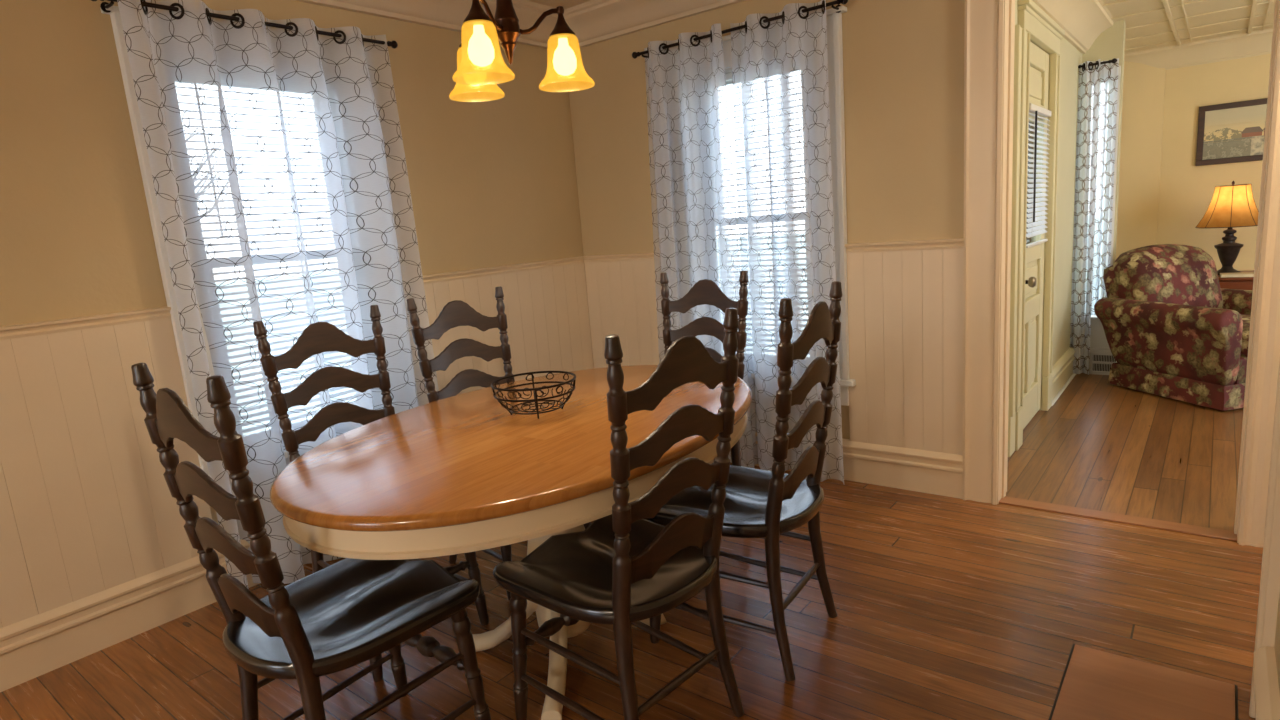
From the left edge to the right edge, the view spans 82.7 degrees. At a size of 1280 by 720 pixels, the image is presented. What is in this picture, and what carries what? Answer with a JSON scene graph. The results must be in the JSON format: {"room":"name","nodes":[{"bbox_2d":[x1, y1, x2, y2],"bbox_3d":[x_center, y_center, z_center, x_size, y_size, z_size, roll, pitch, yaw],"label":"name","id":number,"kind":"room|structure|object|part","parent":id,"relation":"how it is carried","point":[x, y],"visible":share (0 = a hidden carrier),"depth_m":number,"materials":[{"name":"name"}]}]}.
{"room":"dining room","nodes":[
{"label":"dining room","id":0,"kind":"room"},
{"bbox_2d":[0,0,583,522],"bbox_3d":[-2.686,0.011,1.474,0.140,2.420,7.740,4,13,38],"label":"wall","id":1,"kind":"structure","parent":0,"point":[493,183],"depth_m":2.51,"materials":[{"name":"beige paint"}]},
{"bbox_2d":[0,539,304,691],"bbox_3d":[-2.550,1.110,1.600,0.036,0.200,7.480,4,13,38],"label":"baseboard","id":2,"kind":"structure","parent":1,"relation":"attached to","point":[33,647],"depth_m":2.48,"materials":[{"name":"beige paint"}]},
{"bbox_2d":[100,6,287,495],"bbox_3d":[-1.448,-0.404,2.977,0.190,1.755,1.010,4,13,38],"label":"window","id":3,"kind":"structure","parent":1,"relation":"in","point":[139,138],"depth_m":2.53,"materials":[{"name":"white paint"}]},
{"bbox_2d":[91,0,397,48],"bbox_3d":[-1.417,-1.255,2.741,0.078,0.044,1.127,4,13,38],"label":"curtain rod","id":4,"kind":"object","parent":3,"relation":"attached to","point":[103,5],"visible":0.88,"depth_m":2.63,"materials":[{"name":"black metal"}]},
{"bbox_2d":[117,0,341,588],"bbox_3d":[-1.478,-0.192,2.739,0.169,2.148,0.523,4,13,38],"label":"sheer curtain","id":5,"kind":"object","parent":4,"relation":"hanging from","point":[207,90],"visible":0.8,"depth_m":2.66,"materials":[{"name":"white fabric"}]},
{"bbox_2d":[265,17,438,436],"bbox_3d":[-1.168,-0.288,3.120,0.144,2.148,0.549,4,13,38],"label":"sheer curtain","id":6,"kind":"object","parent":4,"relation":"hanging from","point":[338,98],"visible":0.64,"depth_m":3.02,"materials":[{"name":"white fabric"}]},
{"bbox_2d":[0,256,583,339],"bbox_3d":[-2.621,0.122,1.424,0.036,0.040,7.500,4,13,38],"label":"trim","id":7,"kind":"structure","parent":1,"relation":"attached to","point":[86,322],"depth_m":2.51,"materials":[{"name":"beige paint"}]},
{"bbox_2d":[0,263,593,628],"bbox_3d":[-2.597,0.590,1.510,0.016,0.920,7.483,4,13,38],"label":"wainscoting","id":8,"kind":"structure","parent":1,"relation":"attached to","point":[88,507],"depth_m":2.47,"materials":[{"name":"beige paint"}]},
{"bbox_2d":[295,0,745,48],"bbox_3d":[-1.512,-1.008,0.253,3.100,0.155,7.500,4,13,38],"label":"trim","id":9,"kind":"structure","parent":1,"relation":"attached to","point":[592,22],"depth_m":3.61,"materials":[{"name":"paint"}]},
{"bbox_2d":[527,0,590,9],"bbox_3d":[-1.014,-1.093,-0.142,4.640,0.080,7.740,4,13,38],"label":"ceiling","id":10,"kind":"structure","parent":0,"point":[565,4],"depth_m":3.70,"materials":[{"name":"paint"}]},
{"bbox_2d":[449,0,594,101],"bbox_3d":[-0.394,-1.089,1.863,0.376,0.757,0.412,4,13,38],"label":"chandelier","id":11,"kind":"object","parent":10,"relation":"hanging from","point":[481,66],"visible":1,"depth_m":1.88,"materials":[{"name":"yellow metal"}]},
{"bbox_3d":[-0.454,-0.789,1.996,0.151,0.130,0.151,4,13,38],"label":"lamp shade","id":12,"kind":"part","parent":11,"relation":"part of","materials":[{"name":"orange glass"}]},
{"bbox_3d":[-0.387,-0.752,1.771,0.151,0.130,0.151,4,13,38],"label":"lamp shade","id":13,"kind":"part","parent":11,"relation":"part of","materials":[{"name":"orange glass"}]},
{"bbox_3d":[-0.375,-0.865,1.802,0.022,0.073,0.133,0,11,22],"label":"arm","id":14,"kind":"part","parent":11,"relation":"part of","materials":[{"name":"brown metal"}]},
{"bbox_3d":[-0.263,-0.895,1.917,0.133,0.073,0.022,-7,11,-16],"label":"arm","id":15,"kind":"part","parent":11,"relation":"part of","materials":[{"name":"brown metal"}]},
{"bbox_3d":[-0.202,-0.800,1.951,0.151,0.130,0.151,4,13,38],"label":"lamp shade","id":16,"kind":"part","parent":11,"relation":"part of","materials":[{"name":"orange glass"}]},
{"bbox_2d":[0,373,1262,719],"bbox_3d":[0.799,0.957,1.697,5.440,0.050,12.000,4,13,38],"label":"floor","id":17,"kind":"structure","parent":0,"point":[948,608],"depth_m":2.34,"materials":[{"name":"brown wood"}]},
{"bbox_2d":[131,363,490,719],"bbox_3d":[-0.724,0.500,1.717,0.469,1.080,0.546,4,14,39],"label":"dining chair","id":18,"kind":"object","parent":17,"relation":"on","point":[347,613],"visible":0.97,"depth_m":1.60,"materials":[{"name":"brown wood"}]},
{"bbox_3d":[-0.988,0.529,1.673,0.126,1.080,0.044,-10,12,-29],"label":"post","id":19,"kind":"part","parent":18,"relation":"part of","materials":[{"name":"brown wood"}]},
{"bbox_3d":[-0.714,0.549,1.453,0.044,1.080,0.126,-1,11,18],"label":"post","id":20,"kind":"part","parent":18,"relation":"part of","materials":[{"name":"brown wood"}]},
{"bbox_3d":[-0.704,0.611,1.752,0.467,0.077,0.508,4,14,39],"label":"seat","id":21,"kind":"part","parent":18,"relation":"part of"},
{"bbox_3d":[-0.705,0.768,2.055,0.046,0.422,0.067,-4,11,1],"label":"leg","id":22,"kind":"part","parent":18,"relation":"part of","materials":[{"name":"brown wood"}]},
{"bbox_3d":[-0.422,0.788,1.828,0.067,0.422,0.046,-7,11,-12],"label":"leg","id":23,"kind":"part","parent":18,"relation":"part of","materials":[{"name":"brown wood"}]},
{"bbox_2d":[253,305,488,681],"bbox_3d":[-0.867,0.385,2.391,0.546,1.080,0.469,6,15,44],"label":"dining chair","id":24,"kind":"object","parent":17,"relation":"on","point":[318,337],"visible":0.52,"depth_m":2.46,"materials":[{"name":"brown wood"}]},
{"bbox_3d":[-1.135,0.403,2.408,0.126,1.080,0.044,0,11,23],"label":"post","id":25,"kind":"part","parent":24,"relation":"part of","materials":[{"name":"brown wood"}]},
{"bbox_3d":[-0.810,0.754,2.174,0.046,0.422,0.067,-6,11,-7],"label":"leg","id":26,"kind":"part","parent":24,"relation":"part of","materials":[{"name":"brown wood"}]},
{"bbox_3d":[-0.893,0.338,2.655,0.044,1.080,0.126,-9,12,-24],"label":"post","id":27,"kind":"part","parent":24,"relation":"part of","materials":[{"name":"brown wood"}]},
{"bbox_3d":[-0.560,0.687,2.429,0.067,0.422,0.046,-3,11,6],"label":"leg","id":28,"kind":"part","parent":24,"relation":"part of","materials":[{"name":"brown wood"}]},
{"bbox_2d":[406,286,590,599],"bbox_3d":[-0.524,0.279,2.820,0.469,1.080,0.546,-14,14,-41],"label":"dining chair","id":29,"kind":"object","parent":17,"relation":"on","point":[455,313],"visible":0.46,"depth_m":2.92,"materials":[{"name":"brown wood"}]},
{"bbox_3d":[-0.790,0.293,2.852,0.126,1.080,0.044,1,12,26],"label":"post","id":30,"kind":"part","parent":29,"relation":"part of","materials":[{"name":"brown wood"}]},
{"bbox_3d":[-0.534,0.230,3.084,0.044,1.080,0.126,-9,11,-21],"label":"post","id":31,"kind":"part","parent":29,"relation":"part of","materials":[{"name":"brown wood"}]},
{"bbox_3d":[-0.483,0.649,2.601,0.046,0.422,0.067,-5,11,-4],"label":"leg","id":32,"kind":"part","parent":29,"relation":"part of","materials":[{"name":"brown wood"}]},
{"bbox_2d":[270,365,751,719],"bbox_3d":[-0.245,0.536,2.172,1.060,0.759,1.514,3,13,35],"label":"dining table","id":33,"kind":"object","parent":17,"relation":"on","point":[458,474],"visible":0.64,"depth_m":1.71,"materials":[{"name":"brown wood"}]},
{"bbox_3d":[-0.429,0.800,2.258,0.288,0.239,0.056,-2,11,11],"label":"leg","id":34,"kind":"part","parent":33,"relation":"part of","materials":[{"name":"beige paint"}]},
{"bbox_2d":[491,371,575,418],"bbox_3d":[-0.309,0.106,2.148,0.251,0.101,0.251,-1,11,18],"label":"wire bowl","id":35,"kind":"object","parent":33,"relation":"on","point":[511,410],"visible":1,"depth_m":2.12,"materials":[{"name":"black metal"}]},
{"bbox_3d":[-0.235,0.827,2.035,0.056,0.239,0.262,-4,11,4],"label":"leg","id":36,"kind":"part","parent":33,"relation":"part of","materials":[{"name":"beige paint"}]},
{"bbox_3d":[-0.054,0.762,2.304,0.269,0.239,0.056,-10,12,-26],"label":"leg","id":37,"kind":"part","parent":33,"relation":"part of","materials":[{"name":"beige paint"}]},
{"bbox_2d":[493,308,743,719],"bbox_3d":[-0.057,0.426,1.833,0.546,1.080,0.469,6,15,43],"label":"dining chair","id":38,"kind":"object","parent":17,"relation":"on","point":[625,568],"visible":1,"depth_m":1.70,"materials":[{"name":"brown wood"}]},
{"bbox_3d":[-0.315,0.764,1.912,0.067,0.422,0.046,-3,11,5],"label":"leg","id":39,"kind":"part","parent":38,"relation":"part of","materials":[{"name":"brown wood"}]},
{"bbox_3d":[-0.062,0.540,1.866,0.508,0.077,0.467,6,15,43],"label":"seat","id":40,"kind":"part","parent":38,"relation":"part of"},
{"bbox_3d":[-0.030,0.473,1.569,0.044,1.080,0.126,-9,12,-25],"label":"post","id":41,"kind":"part","parent":38,"relation":"part of","materials":[{"name":"brown wood"}]},
{"bbox_3d":[0.210,0.408,1.817,0.126,1.080,0.044,0,11,23],"label":"post","id":42,"kind":"part","parent":38,"relation":"part of","materials":[{"name":"brown wood"}]},
{"bbox_2d":[660,270,748,465],"bbox_3d":[0.144,0.213,2.892,0.469,1.080,0.546,4,13,38],"label":"dining chair","id":43,"kind":"object","parent":17,"relation":"on","point":[705,291],"visible":0.37,"depth_m":3.00,"materials":[{"name":"brown wood"}]},
{"bbox_3d":[0.132,0.165,3.156,0.044,1.080,0.126,-1,11,18],"label":"post","id":44,"kind":"part","parent":43,"relation":"part of","materials":[{"name":"brown wood"}]},
{"bbox_3d":[0.407,0.184,2.938,0.126,1.080,0.044,-10,12,-29],"label":"post","id":45,"kind":"part","parent":43,"relation":"part of","materials":[{"name":"brown wood"}]},
{"bbox_2d":[644,281,841,680],"bbox_3d":[0.306,0.327,2.211,0.546,1.080,0.469,2,13,33],"label":"dining chair","id":46,"kind":"object","parent":17,"relation":"on","point":[758,503],"visible":0.77,"depth_m":2.06,"materials":[{"name":"brown wood"}]},
{"bbox_3d":[0.051,0.674,2.241,0.067,0.422,0.046,-5,11,-5],"label":"leg","id":47,"kind":"part","parent":46,"relation":"part of","materials":[{"name":"brown wood"}]},
{"bbox_3d":[0.300,0.441,2.242,0.508,0.077,0.467,2,13,33],"label":"seat","id":48,"kind":"part","parent":46,"relation":"part of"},
{"bbox_3d":[0.381,0.369,1.956,0.044,1.080,0.126,-12,13,-35],"label":"post","id":49,"kind":"part","parent":46,"relation":"part of","materials":[{"name":"brown wood"}]},
{"bbox_3d":[0.572,0.300,2.243,0.126,1.080,0.044,-2,11,13],"label":"post","id":50,"kind":"part","parent":46,"relation":"part of","materials":[{"name":"brown wood"}]},
{"bbox_2d":[1048,643,1238,719],"bbox_3d":[1.202,0.888,1.748,0.368,0.004,0.632,4,13,38],"label":"floor hatch","id":51,"kind":"object","parent":17,"relation":"on","point":[1095,684],"visible":1,"depth_m":1.87,"materials":[{"name":"brown wood"}]},
{"bbox_2d":[1094,244,1252,410],"bbox_3d":[3.548,-0.274,4.537,0.914,0.878,1.024,-6,11,-10],"label":"armchair","id":52,"kind":"object","parent":17,"relation":"on","point":[1171,330],"visible":0.91,"depth_m":4.54,"materials":[{"name":"red fabric"}]},
{"bbox_3d":[3.477,-0.330,4.902,0.660,0.670,0.272,-6,11,-10],"label":"frame","id":53,"kind":"part","parent":52,"relation":"part of","materials":[{"name":"red fabric"}]},
{"bbox_2d":[1113,244,1222,307],"bbox_3d":[3.477,-0.499,4.797,0.640,0.520,0.364,-6,11,-10],"label":"cushion","id":54,"kind":"object","parent":52,"relation":"on","point":[1164,273],"depth_m":4.68,"materials":[{"name":"multicoloured fabric"}]},
{"bbox_3d":[3.192,-0.122,4.493,0.179,0.475,0.938,-6,11,-10],"label":"arm","id":55,"kind":"part","parent":52,"relation":"part of","materials":[{"name":"red fabric"}]},
{"bbox_3d":[3.921,-0.203,4.623,0.179,0.475,0.938,-6,11,-10],"label":"arm","id":56,"kind":"part","parent":52,"relation":"part of","materials":[{"name":"red fabric"}]},
{"bbox_3d":[3.586,-0.011,4.489,0.600,0.200,0.720,-6,11,-10],"label":"seat","id":57,"kind":"part","parent":52,"relation":"part of","materials":[{"name":"red fabric"}]},
{"bbox_2d":[1241,314,1250,355],"bbox_3d":[3.588,-0.160,4.382,0.530,0.200,0.670,-6,11,-10],"label":"seat cushion","id":58,"kind":"object","parent":52,"relation":"on","point":[1245,317],"depth_m":4.09,"materials":[{"name":"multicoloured fabric"}]},
{"bbox_2d":[1218,270,1253,289],"bbox_3d":[4.610,-0.357,5.432,0.660,0.575,0.536,4,13,38],"label":"end table","id":59,"kind":"object","parent":17,"relation":"on","point":[1241,283],"visible":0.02,"depth_m":5.29,"materials":[{"name":"brown wood"}]},
{"bbox_2d":[1195,181,1258,274],"bbox_3d":[4.401,-0.985,5.427,0.416,0.690,0.416,4,13,38],"label":"table lamp","id":60,"kind":"object","parent":59,"relation":"on","point":[1230,206],"visible":0.93,"depth_m":5.33,"materials":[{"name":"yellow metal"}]},
{"bbox_3d":[4.389,-1.145,5.397,0.416,0.300,0.416,4,13,38],"label":"shade trim","id":61,"kind":"part","parent":60,"relation":"part of","materials":[{"name":"fabric"}]},
{"bbox_3d":[4.389,-1.145,5.397,0.410,0.295,0.410,4,13,38],"label":"lamp shade","id":62,"kind":"part","parent":60,"relation":"part of","materials":[{"name":"beige fabric"}]},
{"bbox_3d":[4.453,-0.505,5.218,0.540,0.114,0.011,4,13,38],"label":"drawer","id":63,"kind":"part","parent":59,"relation":"part of","materials":[{"name":"brown wood"}]},
{"bbox_2d":[1220,272,1253,277],"bbox_3d":[4.388,-0.619,5.288,0.266,0.025,0.106,3,13,34],"label":"magazine","id":64,"kind":"object","parent":59,"relation":"on","point":[1239,274],"visible":0.73,"depth_m":5.28,"materials":[{"name":"beige paper"}]},
{"bbox_2d":[569,0,964,438],"bbox_3d":[1.431,-0.592,2.984,4.400,2.420,0.140,4,13,38],"label":"wall","id":65,"kind":"structure","parent":0,"point":[903,60],"depth_m":3.15,"materials":[{"name":"beige paint"}]},
{"bbox_2d":[584,238,963,262],"bbox_3d":[0.493,-0.535,3.636,2.128,0.040,0.036,4,13,38],"label":"trim","id":66,"kind":"structure","parent":65,"relation":"attached to","point":[940,243],"depth_m":3.19,"materials":[{"name":"beige paint"}]},
{"bbox_2d":[585,248,963,454],"bbox_3d":[0.542,-0.070,3.726,2.112,0.920,0.016,4,13,38],"label":"wainscoting","id":67,"kind":"structure","parent":65,"relation":"attached to","point":[905,308],"depth_m":3.26,"materials":[{"name":"beige paint"}]},
{"bbox_2d":[722,6,855,405],"bbox_3d":[0.579,-0.682,3.615,1.033,1.755,0.190,4,13,38],"label":"window","id":68,"kind":"structure","parent":65,"relation":"in","point":[833,19],"depth_m":3.24,"materials":[{"name":"white paint"}]},
{"bbox_2d":[725,73,740,271],"bbox_3d":[0.561,-0.670,3.616,0.593,1.467,0.040,4,13,38],"label":"window blind","id":69,"kind":"object","parent":68,"relation":"attached to","point":[728,76],"visible":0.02,"depth_m":3.58,"materials":[{"name":"white paint"}]},
{"bbox_2d":[632,0,847,58],"bbox_3d":[0.423,-1.516,3.370,1.142,0.044,0.078,4,13,38],"label":"curtain rod","id":70,"kind":"object","parent":68,"relation":"attached to","point":[635,55],"visible":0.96,"depth_m":3.23,"materials":[{"name":"black metal"}]},
{"bbox_2d":[644,23,753,467],"bbox_3d":[0.278,-0.512,3.715,0.585,2.148,0.109,4,13,38],"label":"sheer curtain","id":71,"kind":"object","parent":70,"relation":"hanging from","point":[695,235],"visible":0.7,"depth_m":3.62,"materials":[{"name":"white fabric"}]},
{"bbox_2d":[730,0,843,482],"bbox_3d":[0.684,-0.484,3.393,0.522,2.148,0.142,4,13,38],"label":"sheer curtain","id":72,"kind":"object","parent":70,"relation":"hanging from","point":[780,66],"visible":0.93,"depth_m":3.34,"materials":[{"name":"white fabric"}]},
{"bbox_2d":[755,432,962,498],"bbox_3d":[0.570,0.452,3.820,2.128,0.200,0.036,4,13,38],"label":"baseboard","id":73,"kind":"structure","parent":65,"relation":"attached to","point":[931,472],"depth_m":3.31,"materials":[{"name":"beige paint"}]},
{"bbox_2d":[999,496,1236,540],"bbox_3d":[1.865,0.622,2.893,0.800,0.006,0.080,4,13,38],"label":"threshold","id":74,"kind":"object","parent":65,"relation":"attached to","point":[1166,525],"depth_m":2.86,"materials":[{"name":"brown wood"}]},
{"bbox_2d":[962,0,1279,546],"bbox_3d":[1.779,-0.493,2.716,1.032,2.270,0.186,4,13,38],"label":"trim","id":75,"kind":"structure","parent":65,"relation":"attached to","point":[989,24],"depth_m":2.84,"materials":[{"name":"beige paint"}]},
{"bbox_2d":[1015,0,1081,409],"bbox_3d":[2.223,-0.818,4.082,0.055,2.340,2.600,4,13,38],"label":"wall","id":76,"kind":"structure","parent":0,"point":[1071,57],"depth_m":4.64,"materials":[{"name":"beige paint"}]},
{"bbox_2d":[1023,41,1048,428],"bbox_3d":[2.122,-0.628,3.917,0.098,2.019,0.720,4,13,38],"label":"door","id":77,"kind":"structure","parent":76,"relation":"in","point":[1039,59],"depth_m":4.03,"materials":[{"name":"paint"}]},
{"bbox_3d":[2.054,0.008,3.934,0.023,0.400,0.210,4,13,38],"label":"panel","id":78,"kind":"part","parent":77,"relation":"part of","materials":[{"name":"paint"}]},
{"bbox_3d":[2.114,-0.432,3.972,0.023,0.200,0.510,4,13,38],"label":"panel","id":79,"kind":"part","parent":77,"relation":"part of","materials":[{"name":"paint"}]},
{"bbox_3d":[2.068,-0.942,3.881,0.004,0.650,0.510,4,13,38],"label":"glass","id":80,"kind":"part","parent":77,"relation":"part of","materials":[{"name":"clear glass"}]},
{"bbox_3d":[2.238,-0.049,4.163,0.023,0.400,0.210,4,13,38],"label":"panel","id":81,"kind":"part","parent":77,"relation":"part of","materials":[{"name":"paint"}]},
{"bbox_3d":[2.036,-1.432,3.785,0.023,0.180,0.510,4,13,38],"label":"panel","id":82,"kind":"part","parent":77,"relation":"part of","materials":[{"name":"paint"}]},
{"bbox_2d":[1026,103,1051,247],"bbox_3d":[2.106,-0.966,3.845,0.037,0.706,0.550,4,13,38],"label":"door blind","id":83,"kind":"object","parent":77,"relation":"attached to","point":[1035,109],"visible":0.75,"depth_m":3.82,"materials":[{"name":"white paint"}]},
{"bbox_3d":[2.129,-0.627,3.911,0.024,0.014,0.546,4,13,38],"label":"rail","id":84,"kind":"part","parent":83,"relation":"part of","materials":[{"name":"white paint"}]},
{"bbox_3d":[2.103,-0.960,3.849,0.028,0.660,0.376,4,13,38],"label":"ladder cord","id":85,"kind":"part","parent":83,"relation":"part of","materials":[{"name":"white paint"}]},
{"bbox_2d":[1008,0,1064,456],"bbox_3d":[2.098,-0.674,3.850,0.050,2.160,1.083,4,13,38],"label":"trim","id":86,"kind":"structure","parent":76,"relation":"attached to","point":[1034,24],"depth_m":3.62,"materials":[{"name":"paint"}]},
{"bbox_2d":[1052,347,1075,405],"bbox_3d":[2.817,0.085,4.843,0.036,0.200,1.050,4,13,38],"label":"baseboard","id":87,"kind":"structure","parent":76,"relation":"attached to","point":[1062,370],"depth_m":4.78,"materials":[{"name":"paint"}]},
{"bbox_2d":[1078,58,1116,68],"bbox_3d":[2.979,-1.920,4.755,0.245,0.044,0.144,4,13,38],"label":"curtain rod","id":88,"kind":"object","parent":76,"relation":"attached to","point":[1114,60],"visible":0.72,"depth_m":4.68,"materials":[{"name":"black metal"}]},
{"bbox_2d":[1070,59,1100,374],"bbox_3d":[3.009,-0.927,4.936,0.135,2.080,0.070,4,13,38],"label":"sheer curtain","id":89,"kind":"object","parent":88,"relation":"hanging from","point":[1089,77],"visible":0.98,"depth_m":4.92,"materials":[{"name":"white fabric"}]},
{"bbox_3d":[2.945,-1.916,4.712,0.165,0.015,0.015,4,13,38],"label":"rod","id":90,"kind":"part","parent":88,"relation":"part of","materials":[{"name":"black metal"}]},
{"bbox_2d":[1091,58,1118,315],"bbox_3d":[3.131,-1.136,4.910,0.112,1.680,0.046,4,13,38],"label":"sheer curtain","id":91,"kind":"object","parent":88,"relation":"hanging from","point":[1108,90],"visible":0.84,"depth_m":4.88,"materials":[{"name":"white fabric"}]},
{"bbox_2d":[1082,20,1125,371],"bbox_3d":[3.590,-1.209,5.604,0.283,2.340,1.560,4,13,38],"label":"wall","id":92,"kind":"structure","parent":0,"point":[1110,44],"depth_m":4.80,"materials":[{"name":"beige paint"}]},
{"bbox_2d":[1090,66,1120,352],"bbox_3d":[3.151,-0.997,4.991,0.253,1.905,0.120,4,13,38],"label":"window","id":93,"kind":"structure","parent":92,"relation":"in","point":[1093,317],"depth_m":5.09,"materials":[{"name":"white paint"}]},
{"bbox_3d":[3.149,-1.121,4.988,0.190,1.660,0.080,4,13,38],"label":"frame","id":94,"kind":"part","parent":93,"relation":"part of","materials":[{"name":"white paint"}]},
{"bbox_2d":[1032,0,1272,69],"bbox_3d":[3.834,-1.950,3.526,3.040,0.165,4.160,4,13,38],"label":"trim","id":95,"kind":"structure","parent":92,"relation":"attached to","point":[1082,21],"depth_m":5.44,"materials":[{"name":"wood"}]},
{"bbox_2d":[1102,0,1274,52],"bbox_3d":[3.849,-2.065,3.551,3.260,0.072,4.260,4,13,38],"label":"ceiling","id":96,"kind":"structure","parent":0,"point":[1150,24],"depth_m":4.84,"materials":[{"name":"wood"}]},
{"bbox_2d":[1116,54,1270,270],"bbox_3d":[5.199,-1.284,5.330,3.050,2.340,0.175,4,13,38],"label":"wall","id":97,"kind":"structure","parent":0,"point":[1163,196],"depth_m":5.90,"materials":[{"name":"paint"}]},
{"bbox_2d":[1089,352,1116,374],"bbox_3d":[3.264,0.022,5.112,0.170,0.155,0.060,4,13,38],"label":"floor vent","id":98,"kind":"object","parent":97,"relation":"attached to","point":[1100,363],"visible":0.77,"depth_m":5.11,"materials":[{"name":"white metal"}]},
{"bbox_2d":[1092,355,1115,371],"bbox_3d":[3.269,0.017,5.119,0.140,0.122,0.038,4,13,38],"label":"grille","id":99,"kind":"object","parent":98,"relation":"attached to","point":[1100,363],"depth_m":5.11,"materials":[{"name":"white metal"}]},
{"bbox_2d":[1195,98,1267,165],"bbox_3d":[4.852,-1.747,5.456,1.070,0.455,0.029,4,13,38],"label":"framed picture","id":100,"kind":"object","parent":97,"relation":"attached to","point":[1250,111],"visible":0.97,"depth_m":5.65,"materials":[{"name":"brown wood"}]},
{"bbox_2d":[1274,590,1279,693],"bbox_3d":[-0.161,0.188,-0.533,0.120,2.420,7.500,4,13,38],"label":"wall","id":101,"kind":"structure","parent":0,"point":[1277,635],"depth_m":1.64,"materials":[{"name":"beige paint"}]},
{"bbox_2d":[1249,357,1279,717],"bbox_3d":[1.500,-0.207,1.572,0.159,2.170,0.145,4,13,38],"label":"trim","id":102,"kind":"structure","parent":101,"relation":"attached to","point":[1270,569],"depth_m":1.68,"materials":[{"name":"beige paint"}]},
{"bbox_2d":[1253,646,1279,719],"bbox_3d":[-0.481,1.379,-0.711,0.036,0.200,6.380,4,13,38],"label":"baseboard","id":103,"kind":"structure","parent":101,"relation":"attached to","point":[1265,677],"depth_m":1.60,"materials":[{"name":"beige paint"}]}
]}

